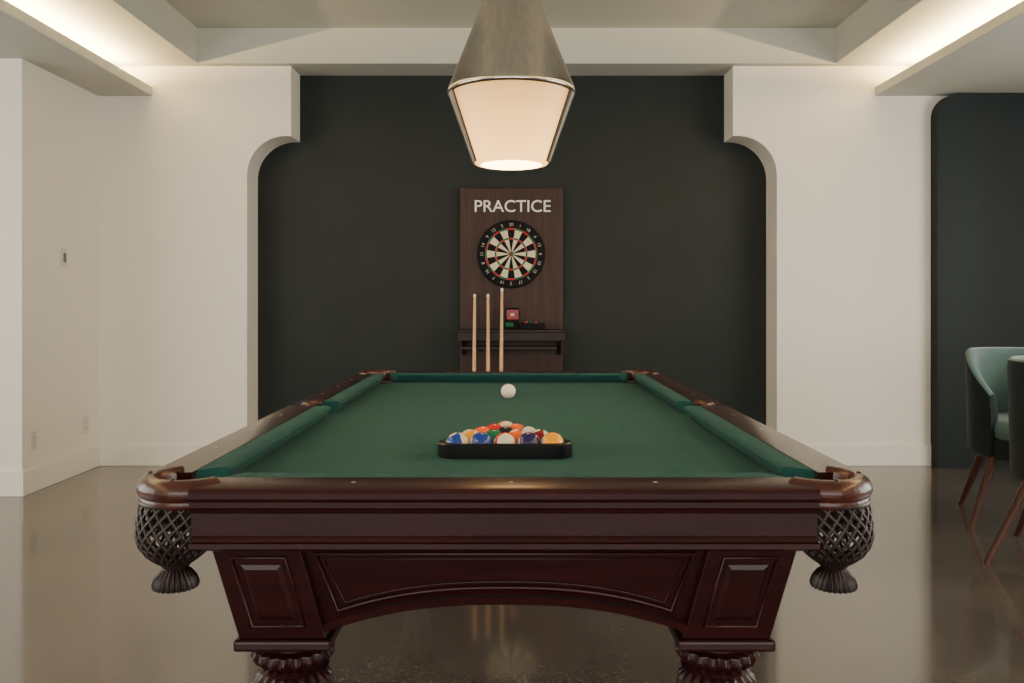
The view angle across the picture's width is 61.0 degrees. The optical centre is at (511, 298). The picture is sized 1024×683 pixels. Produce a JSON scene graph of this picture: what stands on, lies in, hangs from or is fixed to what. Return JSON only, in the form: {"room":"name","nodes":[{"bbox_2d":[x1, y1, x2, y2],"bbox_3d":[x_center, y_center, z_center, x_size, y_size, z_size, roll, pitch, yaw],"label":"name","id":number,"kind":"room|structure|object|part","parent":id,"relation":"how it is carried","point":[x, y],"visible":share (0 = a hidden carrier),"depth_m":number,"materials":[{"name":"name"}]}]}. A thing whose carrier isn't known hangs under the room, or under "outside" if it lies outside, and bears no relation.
{"room":"billiard room","nodes":[
{"label":"billiard room","id":0,"kind":"room"},
{"bbox_2d":[0,59,97,470],"bbox_3d":[-3.705,-0.233,5.814,1.590,2.810,1.293,0,0,0],"label":"wall","id":1,"kind":"structure","parent":0,"point":[49,123],"depth_m":5.42,"materials":[{"name":"paint"}]},
{"bbox_2d":[0,471,21,496],"bbox_3d":[-3.705,1.097,5.160,1.590,0.150,0.015,0,0,0],"label":"baseboard","id":2,"kind":"structure","parent":1,"relation":"attached to","point":[10,481],"depth_m":5.15,"materials":[{"name":"paint"}]},
{"bbox_2d":[29,431,36,450],"bbox_3d":[-2.905,0.862,5.280,0.011,0.116,0.072,0,0,0],"label":"wall outlet","id":3,"kind":"object","parent":1,"relation":"attached to","point":[32,435],"visible":1,"depth_m":5.27,"materials":[{"name":"beige plastic"}]},
{"bbox_2d":[21,444,99,496],"bbox_3d":[-2.902,1.097,5.636,0.015,0.150,0.968,0,0,0],"label":"baseboard","id":4,"kind":"structure","parent":1,"relation":"attached to","point":[34,479],"depth_m":5.55,"materials":[{"name":"paint"}]},
{"bbox_2d":[61,248,66,266],"bbox_3d":[-2.901,-0.268,5.640,0.017,0.120,0.070,0,0,0],"label":"light switch","id":5,"kind":"object","parent":1,"relation":"attached to","point":[63,250],"visible":1,"depth_m":5.63,"materials":[{"name":"beige plastic"}]},
{"bbox_2d":[83,416,88,434],"bbox_3d":[-2.905,0.862,5.930,0.011,0.116,0.072,0,0,0],"label":"wall outlet","id":6,"kind":"object","parent":1,"relation":"attached to","point":[85,419],"visible":1,"depth_m":5.92,"materials":[{"name":"beige plastic"}]},
{"bbox_2d":[0,0,151,95],"bbox_3d":[-3.515,-1.460,1.410,1.970,0.065,9.420,0,0,0],"label":"ceiling soffit","id":7,"kind":"structure","parent":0,"point":[22,35],"depth_m":5.12,"materials":[{"name":"paint"}]},
{"bbox_2d":[6,0,199,65],"bbox_3d":[-3.345,-1.808,1.580,2.310,0.340,9.760,0,0,0],"label":"ceiling","id":8,"kind":"structure","parent":0,"point":[121,32],"depth_m":5.39,"materials":[{"name":"white paint"}]},
{"bbox_2d":[98,66,299,443],"bbox_3d":[-2.232,-0.233,6.250,1.355,2.810,0.260,0,0,0],"label":"wall","id":9,"kind":"structure","parent":0,"point":[179,165],"depth_m":6.12,"materials":[{"name":"paint"}]},
{"bbox_2d":[100,444,207,465],"bbox_3d":[-2.380,1.097,6.112,1.031,0.150,0.015,0,0,0],"label":"baseboard","id":10,"kind":"structure","parent":9,"relation":"attached to","point":[110,454],"depth_m":6.11,"materials":[{"name":"paint"}]},
{"bbox_2d":[258,76,765,424],"bbox_3d":[0.000,-0.233,6.420,4.400,2.810,0.080,0,0,0],"label":"wall niche","id":11,"kind":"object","parent":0,"point":[664,217],"depth_m":6.38,"materials":[{"name":"paint"}]},
{"bbox_2d":[0,466,1023,682],"bbox_3d":[0.000,1.222,1.550,9.200,0.100,9.900,0,0,0],"label":"floor","id":12,"kind":"structure","parent":0,"point":[79,604],"depth_m":3.15,"materials":[{"name":"concrete"}]},
{"bbox_2d":[472,293,475,370],"bbox_3d":[-0.267,0.565,6.069,0.035,1.214,0.129,0,0,0],"label":"stick","id":13,"kind":"object","parent":12,"relation":"on","point":[474,294],"visible":0.47,"depth_m":6.09,"materials":[{"name":"beige wood"}]},
{"bbox_2d":[486,293,489,370],"bbox_3d":[-0.165,0.565,6.069,0.035,1.214,0.129,0,0,0],"label":"stick","id":14,"kind":"object","parent":12,"relation":"on","point":[488,312],"visible":0.5,"depth_m":6.09,"materials":[{"name":"beige wood"}]},
{"bbox_2d":[499,287,502,370],"bbox_3d":[-0.079,0.544,6.069,0.037,1.256,0.129,0,0,0],"label":"stick","id":15,"kind":"object","parent":12,"relation":"on","point":[501,295],"visible":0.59,"depth_m":6.09,"materials":[{"name":"beige wood"}]},
{"bbox_2d":[134,369,874,682],"bbox_3d":[-0.014,0.750,2.834,1.415,0.844,2.544,0,0,0],"label":"pool table","id":16,"kind":"object","parent":12,"relation":"on","point":[672,506],"visible":1,"depth_m":1.64,"materials":[{"name":"green fabric"}]},
{"bbox_3d":[-0.675,0.398,2.245,0.093,0.116,1.078,0,0,0],"label":"rail","id":17,"kind":"part","parent":16,"relation":"part of","materials":[{"name":"brown wood"}]},
{"bbox_2d":[196,406,330,478],"bbox_3d":[-0.602,0.362,2.254,0.056,0.044,1.050,0,0,0],"label":"cushion","id":18,"kind":"object","parent":16,"relation":"on","point":[253,454],"depth_m":2.11,"materials":[{"name":"fabric"}]},
{"bbox_3d":[-0.456,0.550,1.628,0.101,0.110,0.023,0,0,0],"label":"leg panel","id":19,"kind":"part","parent":16,"relation":"part of","materials":[{"name":"brown wood"}]},
{"bbox_3d":[-0.675,0.398,3.423,0.093,0.116,1.078,0,0,0],"label":"rail","id":20,"kind":"part","parent":16,"relation":"part of","materials":[{"name":"brown wood"}]},
{"bbox_2d":[323,374,383,413],"bbox_3d":[-0.602,0.362,3.414,0.056,0.044,1.050,0,0,0],"label":"cushion","id":21,"kind":"object","parent":16,"relation":"on","point":[343,400],"depth_m":3.26,"materials":[{"name":"fabric"}]},
{"bbox_2d":[446,432,468,442],"bbox_3d":[-0.133,0.353,2.119,0.057,0.057,0.057,0,0,27],"label":"ball","id":22,"kind":"object","parent":16,"relation":"on","point":[457,437],"visible":0.47,"depth_m":2.10,"materials":[{"name":"blue plastic"}]},
{"bbox_2d":[462,429,478,442],"bbox_3d":[-0.104,0.353,2.170,0.057,0.057,0.057,0,0,23],"label":"ball","id":23,"kind":"object","parent":16,"relation":"on","point":[469,433],"visible":0.16,"depth_m":2.15,"materials":[{"name":"plastic"}]},
{"bbox_2d":[470,432,492,442],"bbox_3d":[-0.075,0.353,2.119,0.057,0.057,0.057,0,0,29],"label":"ball","id":24,"kind":"object","parent":16,"relation":"on","point":[481,437],"visible":0.52,"depth_m":2.10,"materials":[{"name":"blue plastic"}]},
{"bbox_2d":[475,426,490,432],"bbox_3d":[-0.075,0.353,2.220,0.057,0.057,0.057,0,0,29],"label":"ball","id":25,"kind":"object","parent":16,"relation":"on","point":[484,429],"visible":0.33,"depth_m":2.21,"materials":[{"name":"orange plastic"}]},
{"bbox_2d":[486,429,501,441],"bbox_3d":[-0.046,0.353,2.170,0.057,0.057,0.057,0,0,29],"label":"ball","id":26,"kind":"object","parent":16,"relation":"on","point":[492,433],"visible":0.37,"depth_m":2.15,"materials":[{"name":"green plastic"}]},
{"bbox_2d":[487,423,501,428],"bbox_3d":[-0.046,0.353,2.270,0.057,0.057,0.057,0,0,29],"label":"ball","id":27,"kind":"object","parent":16,"relation":"on","point":[494,425],"visible":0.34,"depth_m":2.26,"materials":[{"name":"red plastic"}]},
{"bbox_3d":[-0.014,0.398,1.610,1.136,0.116,0.096,0,0,0],"label":"rail","id":28,"kind":"part","parent":16,"relation":"part of","materials":[{"name":"brown wood"}]},
{"bbox_2d":[225,473,783,476],"bbox_3d":[-0.014,0.362,1.686,1.090,0.044,0.056,0,0,0],"label":"cushion","id":29,"kind":"object","parent":16,"relation":"on","point":[240,474],"depth_m":1.68,"materials":[{"name":"fabric"}]},
{"bbox_3d":[-0.014,0.545,1.654,0.768,0.174,0.049,0,0,0],"label":"apron panel","id":30,"kind":"part","parent":16,"relation":"part of","materials":[{"name":"brown wood"}]},
{"bbox_2d":[438,438,571,458],"bbox_3d":[-0.017,0.364,2.220,0.327,0.036,0.296,0,0,0],"label":"ball rack","id":31,"kind":"object","parent":16,"relation":"on","point":[446,450],"visible":0.7,"depth_m":2.07,"materials":[{"name":"black plastic"}]},
{"bbox_2d":[493,432,516,442],"bbox_3d":[-0.017,0.353,2.119,0.057,0.057,0.057,0,0,30],"label":"ball","id":32,"kind":"object","parent":16,"relation":"on","point":[504,437],"visible":0.52,"depth_m":2.10,"materials":[{"name":"white plastic"}]},
{"bbox_2d":[497,426,512,432],"bbox_3d":[-0.017,0.353,2.220,0.057,0.057,0.057,0,0,29],"label":"ball","id":33,"kind":"object","parent":16,"relation":"on","point":[504,428],"visible":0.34,"depth_m":2.21,"materials":[{"name":"black plastic"}]},
{"bbox_2d":[498,421,512,426],"bbox_3d":[-0.017,0.353,2.320,0.057,0.057,0.057,0,0,20],"label":"ball","id":34,"kind":"object","parent":16,"relation":"on","point":[503,423],"visible":0.23,"depth_m":2.31,"materials":[{"name":"white plastic"}]},
{"bbox_2d":[501,384,515,398],"bbox_3d":[-0.014,0.353,3.330,0.057,0.057,0.057,0,0,0],"label":"cue ball","id":35,"kind":"object","parent":16,"relation":"on","point":[508,391],"visible":1,"depth_m":3.31,"materials":[{"name":"beige plastic"}]},
{"bbox_3d":[-0.014,0.398,4.058,1.136,0.116,0.096,0,0,0],"label":"rail","id":36,"kind":"part","parent":16,"relation":"part of","materials":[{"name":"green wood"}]},
{"bbox_2d":[391,373,626,382],"bbox_3d":[-0.014,0.362,3.982,1.090,0.044,0.056,0,0,0],"label":"cushion","id":37,"kind":"object","parent":16,"relation":"on","point":[395,377],"depth_m":3.97,"materials":[{"name":"fabric"}]},
{"bbox_2d":[509,423,523,429],"bbox_3d":[0.012,0.353,2.270,0.057,0.057,0.057,0,0,29],"label":"ball","id":38,"kind":"object","parent":16,"relation":"on","point":[516,425],"visible":0.28,"depth_m":2.26,"materials":[{"name":"orange plastic"}]},
{"bbox_2d":[509,429,524,441],"bbox_3d":[0.012,0.353,2.170,0.057,0.057,0.057,0,0,29],"label":"ball","id":39,"kind":"object","parent":16,"relation":"on","point":[516,433],"visible":0.21,"depth_m":2.15,"materials":[{"name":"orange plastic"}]},
{"bbox_2d":[520,426,535,432],"bbox_3d":[0.041,0.353,2.220,0.057,0.057,0.057,0,0,26],"label":"ball","id":40,"kind":"object","parent":16,"relation":"on","point":[525,429],"visible":0.23,"depth_m":2.21,"materials":[{"name":"white plastic"}]},
{"bbox_2d":[517,432,539,442],"bbox_3d":[0.041,0.353,2.119,0.057,0.057,0.057,0,0,29],"label":"ball","id":41,"kind":"object","parent":16,"relation":"on","point":[528,437],"visible":0.41,"depth_m":2.10,"materials":[{"name":"plastic"}]},
{"bbox_2d":[532,429,547,442],"bbox_3d":[0.070,0.353,2.170,0.057,0.057,0.057,0,0,27],"label":"ball","id":42,"kind":"object","parent":16,"relation":"on","point":[540,433],"visible":0.18,"depth_m":2.15,"materials":[{"name":"red plastic"}]},
{"bbox_2d":[541,432,563,442],"bbox_3d":[0.099,0.353,2.119,0.057,0.057,0.057,0,0,29],"label":"ball","id":43,"kind":"object","parent":16,"relation":"on","point":[552,437],"visible":0.53,"depth_m":2.10,"materials":[{"name":"orange plastic"}]},
{"bbox_2d":[634,374,692,413],"bbox_3d":[0.574,0.362,3.414,0.056,0.044,1.050,0,0,0],"label":"cushion","id":44,"kind":"object","parent":16,"relation":"on","point":[672,400],"depth_m":3.26,"materials":[{"name":"fabric"}]},
{"bbox_3d":[0.647,0.398,3.423,0.093,0.116,1.078,0,0,0],"label":"rail","id":45,"kind":"part","parent":16,"relation":"part of","materials":[{"name":"brown wood"}]},
{"bbox_3d":[0.428,0.550,1.628,0.101,0.110,0.023,0,0,0],"label":"leg panel","id":46,"kind":"part","parent":16,"relation":"part of","materials":[{"name":"brown wood"}]},
{"bbox_2d":[684,406,813,478],"bbox_3d":[0.574,0.362,2.254,0.056,0.044,1.050,0,0,0],"label":"cushion","id":47,"kind":"object","parent":16,"relation":"on","point":[753,451],"depth_m":2.11,"materials":[{"name":"fabric"}]},
{"bbox_3d":[0.647,0.398,2.245,0.093,0.116,1.078,0,0,0],"label":"rail","id":48,"kind":"part","parent":16,"relation":"part of","materials":[{"name":"brown wood"}]},
{"bbox_2d":[458,188,564,370],"bbox_3d":[-0.004,0.182,6.264,0.762,1.980,0.228,0,0,0],"label":"board","id":49,"kind":"object","parent":12,"relation":"on","point":[540,300],"visible":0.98,"depth_m":6.31,"materials":[{"name":"brown wood"}]},
{"bbox_2d":[460,345,556,349],"bbox_3d":[-0.024,0.349,6.245,0.686,0.025,0.130,0,0,0],"label":"shelf","id":50,"kind":"object","parent":49,"relation":"attached to","point":[462,347],"depth_m":6.18,"materials":[{"name":"brown wood"}]},
{"bbox_2d":[477,220,544,287],"bbox_3d":[-0.006,-0.324,6.287,0.490,0.490,0.044,0,0,0],"label":"dartboard","id":51,"kind":"object","parent":49,"relation":"attached to","point":[511,253],"visible":1,"depth_m":6.27,"materials":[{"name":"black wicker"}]},
{"bbox_2d":[504,308,518,328],"bbox_3d":[-0.003,0.140,6.240,0.105,0.152,0.085,0,0,0],"label":"case","id":52,"kind":"object","parent":49,"relation":"on","point":[512,322],"visible":0.99,"depth_m":6.22,"materials":[{"name":"red plastic"}]},
{"bbox_2d":[458,333,564,340],"bbox_3d":[-0.004,0.267,6.157,0.762,0.060,0.015,0,0,0],"label":"shelf","id":53,"kind":"object","parent":49,"relation":"attached to","point":[461,336],"depth_m":6.15,"materials":[{"name":"brown wood"}]},
{"bbox_2d":[458,329,564,332],"bbox_3d":[-0.004,0.227,6.230,0.762,0.020,0.160,0,0,0],"label":"shelf","id":54,"kind":"object","parent":49,"relation":"attached to","point":[459,330],"depth_m":6.15,"materials":[{"name":"brown wood"}]},
{"bbox_2d":[521,321,544,328],"bbox_3d":[0.150,0.188,6.225,0.170,0.056,0.090,0,0,0],"label":"tray","id":55,"kind":"object","parent":49,"relation":"on","point":[525,325],"visible":1,"depth_m":6.18,"materials":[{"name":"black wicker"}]},
{"bbox_2d":[957,347,1023,529],"bbox_3d":[2.700,0.720,4.580,0.588,0.905,0.587,0,0,22],"label":"tub chair","id":56,"kind":"object","parent":12,"relation":"on","point":[985,367],"visible":0.88,"depth_m":4.58,"materials":[{"name":"green fabric"}]},
{"bbox_3d":[2.585,0.992,4.866,0.051,0.360,0.202,0,0,-19],"label":"leg","id":57,"kind":"part","parent":56,"relation":"part of","materials":[{"name":"brown wood"}]},
{"bbox_3d":[2.418,0.992,4.455,0.202,0.360,0.051,0,0,-27],"label":"leg","id":58,"kind":"part","parent":56,"relation":"part of","materials":[{"name":"brown wood"}]},
{"bbox_2d":[994,412,1008,440],"bbox_3d":[2.696,0.668,4.558,0.452,0.107,0.488,0,0,0],"label":"seat cushion","id":59,"kind":"object","parent":56,"relation":"on","point":[1001,423],"depth_m":4.45,"materials":[{"name":"green fabric"}]},
{"bbox_3d":[2.696,0.777,4.558,0.463,0.110,0.499,0,0,0],"label":"seat","id":60,"kind":"part","parent":56,"relation":"part of","materials":[{"name":"green fabric"}]},
{"bbox_2d":[983,355,1023,564],"bbox_3d":[2.530,0.720,3.880,0.637,0.905,0.638,0,0,41],"label":"tub chair","id":61,"kind":"object","parent":12,"relation":"on","point":[1015,364],"visible":1,"depth_m":3.87,"materials":[{"name":"green fabric"}]},
{"bbox_3d":[2.204,0.992,3.863,0.238,0.360,0.053,0,0,0],"label":"leg","id":62,"kind":"part","parent":61,"relation":"part of","materials":[{"name":"brown wood"}]},
{"bbox_3d":[2.513,0.992,4.206,0.054,0.360,0.237,0,0,0],"label":"leg","id":63,"kind":"part","parent":61,"relation":"part of","materials":[{"name":"brown wood"}]},
{"bbox_2d":[165,0,867,27],"bbox_3d":[0.030,-1.931,1.375,4.440,0.093,9.350,0,0,0],"label":"ceiling","id":64,"kind":"structure","parent":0,"point":[201,13],"depth_m":5.74,"materials":[{"name":"paint"}]},
{"bbox_2d":[447,0,575,169],"bbox_3d":[-0.002,-1.161,2.850,0.420,1.448,0.420,0,0,0],"label":"pendant lamp","id":65,"kind":"object","parent":64,"relation":"hanging from","point":[511,93],"visible":1,"depth_m":2.72,"materials":[{"name":"silver metal"}]},
{"bbox_3d":[-0.161,-0.557,2.850,0.097,0.226,0.176,0,0,0],"label":"frame","id":66,"kind":"part","parent":65,"relation":"part of","materials":[{"name":"silver metal"}]},
{"bbox_2d":[454,80,568,168],"bbox_3d":[-0.002,-0.554,2.850,0.396,0.231,0.396,0,0,0],"label":"diffuser","id":67,"kind":"object","parent":65,"relation":"attached to","point":[504,124],"depth_m":2.72,"materials":[{"name":"white glass"}]},
{"bbox_3d":[0.157,-0.557,2.850,0.097,0.226,0.176,0,0,0],"label":"frame","id":68,"kind":"part","parent":65,"relation":"part of","materials":[{"name":"silver metal"}]},
{"bbox_2d":[197,28,835,75],"bbox_3d":[0.030,-1.808,6.255,4.440,0.340,0.410,0,0,0],"label":"ceiling beam","id":69,"kind":"structure","parent":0,"point":[309,51],"depth_m":6.05,"materials":[{"name":"white paint"}]},
{"bbox_2d":[724,66,946,443],"bbox_3d":[2.328,-0.233,6.250,1.545,2.810,0.260,0,0,0],"label":"wall pier","id":70,"kind":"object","parent":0,"point":[847,167],"visible":0.87,"depth_m":6.12,"materials":[{"name":"paint"}]},
{"bbox_2d":[804,444,930,465],"bbox_3d":[2.405,1.097,6.112,1.081,0.150,0.015,0,0,0],"label":"baseboard","id":71,"kind":"structure","parent":70,"relation":"attached to","point":[846,454],"depth_m":6.11,"materials":[{"name":"paint"}]},
{"bbox_2d":[833,0,1022,65],"bbox_3d":[3.375,-1.808,1.580,2.250,0.340,9.760,0,0,0],"label":"ceiling beam","id":72,"kind":"structure","parent":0,"point":[881,32],"depth_m":5.39,"materials":[{"name":"white paint"}]},
{"bbox_2d":[875,0,1023,95],"bbox_3d":[3.526,-1.460,1.410,1.947,0.065,9.420,0,0,0],"label":"ceiling","id":73,"kind":"structure","parent":0,"point":[989,58],"depth_m":5.34,"materials":[{"name":"paint"}]},
{"bbox_2d":[931,93,1023,467],"bbox_3d":[3.723,-0.128,6.240,1.555,2.600,0.440,0,0,0],"label":"wall","id":74,"kind":"structure","parent":0,"point":[977,139],"depth_m":6.02,"materials":[{"name":"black paint"}]}
]}

